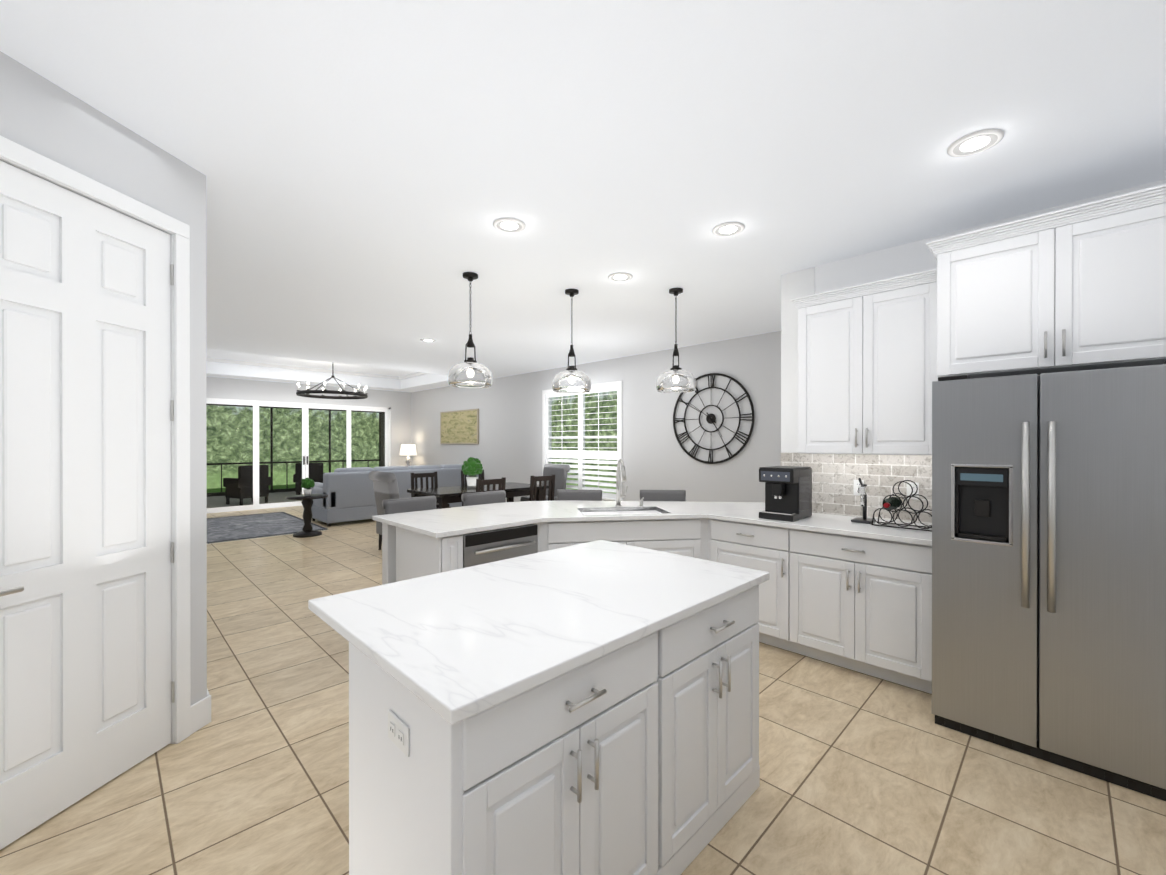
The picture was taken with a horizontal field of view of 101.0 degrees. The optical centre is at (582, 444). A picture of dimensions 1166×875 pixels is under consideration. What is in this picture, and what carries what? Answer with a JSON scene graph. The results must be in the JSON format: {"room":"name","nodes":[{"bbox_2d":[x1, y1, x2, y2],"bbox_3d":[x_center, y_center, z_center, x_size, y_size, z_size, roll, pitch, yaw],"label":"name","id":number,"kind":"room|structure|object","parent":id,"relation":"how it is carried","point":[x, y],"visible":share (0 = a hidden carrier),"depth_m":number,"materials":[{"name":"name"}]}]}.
{"room":"kitchen","nodes":[
{"label":"kitchen","id":0,"kind":"room"},
{"bbox_2d":[0,51,206,704],"bbox_3d":[-2.355,-0.183,-0.092,0.140,3.250,5.200,0,0,8],"label":"wall","id":1,"kind":"structure","parent":0,"point":[41,115],"depth_m":2.19,"materials":[{"name":"white paint"}]},
{"bbox_2d":[0,161,173,849],"bbox_3d":[-2.010,0.214,1.937,0.097,2.433,0.755,0,0,8],"label":"pantry door","id":2,"kind":"structure","parent":1,"relation":"in","point":[86,554],"depth_m":1.93,"materials":[{"name":"white wood"}]},
{"bbox_2d":[0,135,190,743],"bbox_3d":[-2.063,0.180,1.939,0.138,2.517,0.889,0,0,8],"label":"door frame","id":3,"kind":"structure","parent":1,"relation":"attached to","point":[19,156],"depth_m":2.31,"materials":[{"name":"white wood"}]},
{"bbox_2d":[191,695,210,733],"bbox_3d":[-2.278,1.372,-0.092,0.014,0.140,5.214,0,0,8],"label":"baseboard","id":4,"kind":"structure","parent":1,"relation":"attached to","point":[200,714],"depth_m":2.43,"materials":[{"name":"white wood"}]},
{"bbox_2d":[206,377,410,465],"bbox_3d":[-8.059,-0.203,9.673,9.500,3.250,0.150,0,0,-45],"label":"wall","id":5,"kind":"structure","parent":0,"point":[398,403],"depth_m":11.49,"materials":[{"name":"white paint"}]},
{"bbox_2d":[206,398,390,512],"bbox_3d":[-6.489,0.226,11.229,3.980,2.385,0.120,0,0,-45],"label":"doors","id":6,"kind":"structure","parent":5,"relation":"in","point":[256,404],"depth_m":11.03,"materials":[{"name":"white"}]},
{"bbox_2d":[0,491,1165,874],"bbox_3d":[-4.092,1.476,7.815,12.500,0.100,18.085,0,0,-45],"label":"floor","id":7,"kind":"structure","parent":0,"point":[862,774],"depth_m":2.03,"materials":[{"name":"tile"}]},
{"bbox_2d":[223,465,270,504],"bbox_3d":[-8.178,0.965,11.709,0.620,0.935,0.760,0,0,25],"label":"patio chair","id":8,"kind":"object","parent":7,"relation":"on","point":[241,493],"depth_m":11.46,"materials":[{"name":"black wicker"}]},
{"bbox_2d":[207,512,327,543],"bbox_3d":[-5.998,1.418,8.342,2.040,0.014,2.950,0,0,-45],"label":"living room rug","id":9,"kind":"object","parent":7,"relation":"on","point":[235,528],"visible":0.67,"depth_m":8.29,"materials":[{"name":"grey carpet"}]},
{"bbox_2d":[206,404,384,496],"bbox_3d":[-7.878,0.023,12.823,7.500,2.815,4.040,0,0,-45],"label":"lanai","id":10,"kind":"object","parent":7,"relation":"on","point":[381,440],"depth_m":14.58,"materials":[{"name":"grey"}]},
{"bbox_2d":[286,494,327,537],"bbox_3d":[-4.335,1.116,7.562,0.580,0.620,0.580,0,0,-45],"label":"side table","id":11,"kind":"object","parent":7,"relation":"on","point":[307,504],"visible":1,"depth_m":7.50,"materials":[{"name":"black wood"}]},
{"bbox_2d":[301,477,314,495],"bbox_3d":[-4.334,0.660,7.564,0.196,0.291,0.197,0,0,-45],"label":"plant","id":12,"kind":"object","parent":11,"relation":"on","point":[307,484],"visible":1,"depth_m":7.52,"materials":[{"name":"green plant"}]},
{"bbox_2d":[293,463,323,494],"bbox_3d":[-7.502,0.962,13.227,0.760,0.935,0.620,0,0,-25],"label":"patio chair","id":13,"kind":"object","parent":7,"relation":"on","point":[318,473],"depth_m":12.96,"materials":[{"name":"black wicker"}]},
{"bbox_2d":[368,471,399,549],"bbox_3d":[-2.437,0.892,6.488,0.685,1.074,0.560,0,0,-45],"label":"chair","id":14,"kind":"object","parent":7,"relation":"on","point":[385,485],"visible":0.33,"depth_m":6.25,"materials":[{"name":"grey fabric"}]},
{"bbox_2d":[311,464,478,526],"bbox_3d":[-3.658,0.922,9.717,3.100,1.000,1.000,0,0,-45],"label":"sofa","id":15,"kind":"object","parent":7,"relation":"on","point":[350,493],"visible":0.65,"depth_m":8.69,"materials":[{"name":"fabric"}]},
{"bbox_2d":[382,496,436,514],"bbox_3d":[-1.328,0.945,3.958,0.460,0.980,0.508,0,0,-45],"label":"stool","id":16,"kind":"object","parent":7,"relation":"on","point":[401,505],"visible":0.15,"depth_m":4.05,"materials":[{"name":"grey fabric"}]},
{"bbox_2d":[392,528,467,582],"bbox_3d":[-1.033,0.999,3.210,0.166,0.872,0.628,0,0,-45],"label":"base cabinet","id":17,"kind":"object","parent":7,"relation":"on","point":[414,555],"depth_m":3.10,"materials":[{"name":"white wood"}]},
{"bbox_2d":[411,472,450,508],"bbox_3d":[-2.416,0.936,7.619,0.440,0.980,0.474,0,0,-45],"label":"dining chair","id":18,"kind":"object","parent":7,"relation":"on","point":[434,480],"visible":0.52,"depth_m":7.73,"materials":[{"name":"brown wood"}]},
{"bbox_2d":[461,470,483,505],"bbox_3d":[-1.778,0.935,8.253,0.440,0.980,0.474,0,0,-45],"label":"dining chair","id":19,"kind":"object","parent":7,"relation":"on","point":[481,477],"visible":0.15,"depth_m":8.28,"materials":[{"name":"brown wood"}]},
{"bbox_2d":[407,482,548,508],"bbox_3d":[-1.577,1.044,7.414,1.900,0.765,1.000,0,0,-45],"label":"dining table","id":20,"kind":"object","parent":7,"relation":"on","point":[445,496],"visible":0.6,"depth_m":7.08,"materials":[{"name":"black wood"}]},
{"bbox_2d":[462,457,482,487],"bbox_3d":[-1.685,0.426,7.304,0.322,0.470,0.322,0,0,-45],"label":"potted plant","id":21,"kind":"object","parent":20,"relation":"on","point":[472,467],"visible":1,"depth_m":7.23,"materials":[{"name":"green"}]},
{"bbox_2d":[461,490,505,505],"bbox_3d":[-0.796,0.944,4.459,0.460,0.980,0.508,0,0,-45],"label":"stool","id":22,"kind":"object","parent":7,"relation":"on","point":[480,498],"visible":0.12,"depth_m":4.55,"materials":[{"name":"grey fabric"}]},
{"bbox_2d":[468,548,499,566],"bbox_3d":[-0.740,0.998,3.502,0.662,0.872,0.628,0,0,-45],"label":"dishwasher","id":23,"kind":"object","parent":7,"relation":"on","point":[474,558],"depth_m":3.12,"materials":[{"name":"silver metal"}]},
{"bbox_2d":[476,477,505,491],"bbox_3d":[-1.377,0.938,6.574,0.440,0.980,0.474,0,0,-45],"label":"dining chair","id":24,"kind":"object","parent":7,"relation":"on","point":[494,482],"visible":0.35,"depth_m":6.40,"materials":[{"name":"brown wood"}]},
{"bbox_2d":[529,474,554,500],"bbox_3d":[-0.739,0.937,7.208,0.440,0.980,0.474,0,0,-45],"label":"dining chair","id":25,"kind":"object","parent":7,"relation":"on","point":[535,479],"visible":0.25,"depth_m":7.04,"materials":[{"name":"brown wood"}]},
{"bbox_2d":[520,464,569,501],"bbox_3d":[-0.661,0.888,8.325,0.685,1.074,0.560,0,0,-45],"label":"chair","id":26,"kind":"object","parent":7,"relation":"on","point":[559,471],"visible":0.31,"depth_m":8.32,"materials":[{"name":"grey fabric"}]},
{"bbox_2d":[349,576,768,874],"bbox_3d":[0.030,1.002,1.717,1.442,0.872,0.668,0,0,-45],"label":"kitchen island","id":27,"kind":"object","parent":7,"relation":"on","point":[590,708],"depth_m":1.32,"materials":[{"name":"white wood"}]},
{"bbox_2d":[308,540,768,727],"bbox_3d":[-0.082,0.550,1.830,1.474,0.032,0.965,0,0,-45],"label":"island countertop","id":28,"kind":"structure","parent":27,"relation":"on","point":[457,641],"depth_m":1.53,"materials":[{"name":"white stone"}]},
{"bbox_2d":[557,489,601,500],"bbox_3d":[-0.049,0.944,4.612,0.460,0.980,0.508,0,0,4],"label":"stool","id":29,"kind":"object","parent":7,"relation":"on","point":[584,495],"visible":0.15,"depth_m":4.78,"materials":[{"name":"grey fabric"}]},
{"bbox_2d":[500,496,764,535],"bbox_3d":[0.428,0.982,3.828,1.494,0.904,1.580,0,0,-45],"label":"countertop","id":30,"kind":"structure","parent":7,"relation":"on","point":[649,518],"depth_m":3.69,"materials":[{"name":"white stone"}]},
{"bbox_2d":[640,490,685,500],"bbox_3d":[0.779,0.944,4.589,0.460,0.980,0.508,0,0,4],"label":"stool","id":31,"kind":"object","parent":7,"relation":"on","point":[663,495],"visible":0.15,"depth_m":4.75,"materials":[{"name":"grey fabric"}]},
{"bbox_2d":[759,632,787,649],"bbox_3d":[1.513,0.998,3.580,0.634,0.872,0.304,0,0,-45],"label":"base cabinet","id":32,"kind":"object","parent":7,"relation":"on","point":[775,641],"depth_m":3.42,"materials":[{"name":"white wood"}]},
{"bbox_2d":[788,552,931,693],"bbox_3d":[1.903,0.999,3.188,0.634,0.872,0.803,0,0,-45],"label":"base cabinet","id":33,"kind":"object","parent":7,"relation":"on","point":[889,637],"depth_m":2.83,"materials":[{"name":"white wood"}]},
{"bbox_2d":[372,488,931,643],"bbox_3d":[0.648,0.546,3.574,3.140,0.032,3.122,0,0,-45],"label":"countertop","id":34,"kind":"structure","parent":33,"relation":"on","point":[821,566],"depth_m":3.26,"materials":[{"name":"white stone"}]},
{"bbox_2d":[577,459,669,514],"bbox_3d":[0.316,0.430,3.851,0.818,0.617,0.758,0,0,-45],"label":"sink","id":35,"kind":"object","parent":34,"relation":"in","point":[618,507],"depth_m":4.04,"materials":[{"name":"grey metal"}]},
{"bbox_2d":[759,466,811,521],"bbox_3d":[1.473,0.346,3.491,0.365,0.366,0.248,0,0,-45],"label":"coffee machine","id":36,"kind":"object","parent":34,"relation":"on","point":[788,493],"visible":1,"depth_m":3.40,"materials":[{"name":"black plastic"}]},
{"bbox_2d":[851,478,875,523],"bbox_3d":[1.910,0.376,3.279,0.165,0.306,0.120,0,0,-45],"label":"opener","id":37,"kind":"object","parent":34,"relation":"on","point":[863,490],"visible":0.92,"depth_m":3.27,"materials":[{"name":"grey metal"}]},
{"bbox_2d":[872,480,931,531],"bbox_3d":[2.024,0.380,3.039,0.322,0.300,0.348,0,0,-45],"label":"wine rack","id":38,"kind":"object","parent":34,"relation":"on","point":[894,502],"visible":0.92,"depth_m":3.06,"materials":[{"name":"grey metal"}]},
{"bbox_2d":[932,361,1165,800],"bbox_3d":[2.405,0.546,2.435,0.954,1.782,0.912,0,0,-45],"label":"fridge","id":39,"kind":"object","parent":7,"relation":"on","point":[1048,567],"visible":1,"depth_m":2.14,"materials":[{"name":"grey metal"}]},
{"bbox_3d":[-4.492,0.996,12.413,0.400,0.840,0.900,0,0,-45],"label":"console table","id":40,"kind":"object","parent":7,"relation":"on","visible":0},
{"bbox_2d":[400,444,416,466],"bbox_3d":[-4.527,0.285,12.447,0.420,0.580,0.420,0,0,-45],"label":"table lamp","id":41,"kind":"object","parent":40,"relation":"on","point":[408,449],"visible":0.9,"depth_m":12.31,"materials":[{"name":"grey fabric"}]},
{"bbox_2d":[0,0,1165,391],"bbox_3d":[-3.392,-1.604,5.085,9.650,0.430,13.235,0,0,-45],"label":"ceiling","id":42,"kind":"structure","parent":0,"point":[372,170],"depth_m":2.21,"materials":[{"name":"white paint"}]},
{"bbox_2d":[296,363,367,398],"bbox_3d":[-5.037,-1.333,9.680,1.297,0.730,1.300,0,0,-45],"label":"chandelier","id":43,"kind":"object","parent":42,"relation":"hanging from","point":[359,394],"visible":0.96,"depth_m":9.61,"materials":[{"name":"grey metal"}]},
{"bbox_2d":[420,338,435,341],"bbox_3d":[-2.061,-1.387,6.392,0.204,0.008,0.204,0,0,-45],"label":"recessed light","id":44,"kind":"object","parent":42,"relation":"in","point":[427,340],"visible":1,"depth_m":6.39,"materials":[{"name":"white plastic"}]},
{"bbox_2d":[448,272,492,387],"bbox_3d":[-0.918,-0.934,3.918,0.356,0.905,0.356,0,0,-45],"label":"pendant light","id":45,"kind":"object","parent":42,"relation":"hanging from","point":[470,372],"visible":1,"depth_m":3.82,"materials":[{"name":"clear glass"}]},
{"bbox_2d":[493,217,525,232],"bbox_3d":[-0.465,-1.379,3.029,0.204,0.008,0.204,0,0,-45],"label":"recessed light","id":46,"kind":"object","parent":42,"relation":"in","point":[509,225],"visible":1,"depth_m":3.02,"materials":[{"name":"white plastic"}]},
{"bbox_2d":[552,289,590,392],"bbox_3d":[-0.101,-0.934,4.335,0.356,0.905,0.356,0,0,-45],"label":"pendant light","id":47,"kind":"object","parent":42,"relation":"hanging from","point":[571,379],"visible":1,"depth_m":4.23,"materials":[{"name":"clear glass"}]},
{"bbox_2d":[608,272,632,281],"bbox_3d":[0.309,-1.381,3.967,0.204,0.008,0.204,0,0,-45],"label":"recessed light","id":48,"kind":"object","parent":42,"relation":"in","point":[621,276],"visible":1,"depth_m":3.95,"materials":[{"name":"white plastic"}]},
{"bbox_2d":[656,288,695,392],"bbox_3d":[0.833,-0.934,4.306,0.356,0.905,0.356,0,0,-45],"label":"pendant light","id":49,"kind":"object","parent":42,"relation":"hanging from","point":[675,379],"visible":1,"depth_m":4.21,"materials":[{"name":"clear glass"}]},
{"bbox_2d":[712,222,744,236],"bbox_3d":[0.932,-1.380,3.085,0.204,0.008,0.204,0,0,-45],"label":"recessed light","id":50,"kind":"object","parent":42,"relation":"in","point":[728,229],"visible":1,"depth_m":3.07,"materials":[{"name":"white plastic"}]},
{"bbox_2d":[947,129,1003,156],"bbox_3d":[1.796,-1.378,2.203,0.204,0.008,0.204,0,0,-45],"label":"recessed light","id":51,"kind":"object","parent":42,"relation":"in","point":[976,142],"visible":1,"depth_m":2.19,"materials":[{"name":"white"}]},
{"bbox_2d":[411,331,780,501],"bbox_3d":[-0.025,-0.201,8.438,0.150,3.250,13.235,0,0,-45],"label":"wall","id":52,"kind":"structure","parent":0,"point":[508,447],"depth_m":7.17,"materials":[{"name":"white paint"}]},
{"bbox_2d":[440,409,478,443],"bbox_3d":[-2.893,-0.401,11.180,0.042,0.780,1.660,0,0,-45],"label":"framed art","id":53,"kind":"object","parent":52,"relation":"attached to","point":[459,427],"visible":1,"depth_m":11.10,"materials":[{"name":"fabric"}]},
{"bbox_2d":[542,381,622,500],"bbox_3d":[-0.027,-0.018,8.404,0.199,2.005,2.000,0,0,-45],"label":"window shutters","id":54,"kind":"object","parent":52,"relation":"attached to","point":[581,471],"visible":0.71,"depth_m":8.34,"materials":[{"name":"white wood"}]},
{"bbox_2d":[673,373,754,463],"bbox_3d":[1.732,-0.352,6.514,0.028,1.230,1.230,0,0,-45],"label":"clock","id":55,"kind":"object","parent":52,"relation":"attached to","point":[709,420],"visible":0.92,"depth_m":6.49,"materials":[{"name":"grey metal"}]},
{"bbox_2d":[789,179,1165,452],"bbox_3d":[3.052,-0.191,3.864,1.940,3.250,2.110,0,0,-45],"label":"wall","id":56,"kind":"structure","parent":0,"point":[906,259],"depth_m":3.37,"materials":[{"name":"white paint"}]},
{"bbox_2d":[781,452,931,523],"bbox_3d":[2.008,0.297,3.519,0.018,0.464,1.127,0,0,-45],"label":"backsplash","id":57,"kind":"structure","parent":56,"relation":"attached to","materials":[{"name":"white brick"}]},
{"bbox_2d":[796,269,935,455],"bbox_3d":[1.979,-0.497,3.311,0.350,1.124,0.850,0,0,-45],"label":"upper cabinet","id":58,"kind":"object","parent":56,"relation":"attached to","point":[864,380],"depth_m":3.17,"materials":[{"name":"white wood"}]},
{"bbox_2d":[932,188,1165,380],"bbox_3d":[2.525,-0.738,2.566,0.625,0.720,0.945,0,0,-45],"label":"upper cabinet","id":59,"kind":"object","parent":56,"relation":"attached to","point":[1074,288],"depth_m":2.35,"materials":[{"name":"white wood"}]},
{"label":"outside","id":60,"kind":"structure","parent":0,"visible":0},
{"bbox_2d":[206,391,617,493],"bbox_3d":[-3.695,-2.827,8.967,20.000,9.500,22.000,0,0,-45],"label":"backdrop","id":61,"kind":"structure","parent":60,"point":[213,447],"depth_m":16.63,"materials":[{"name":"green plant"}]}
]}

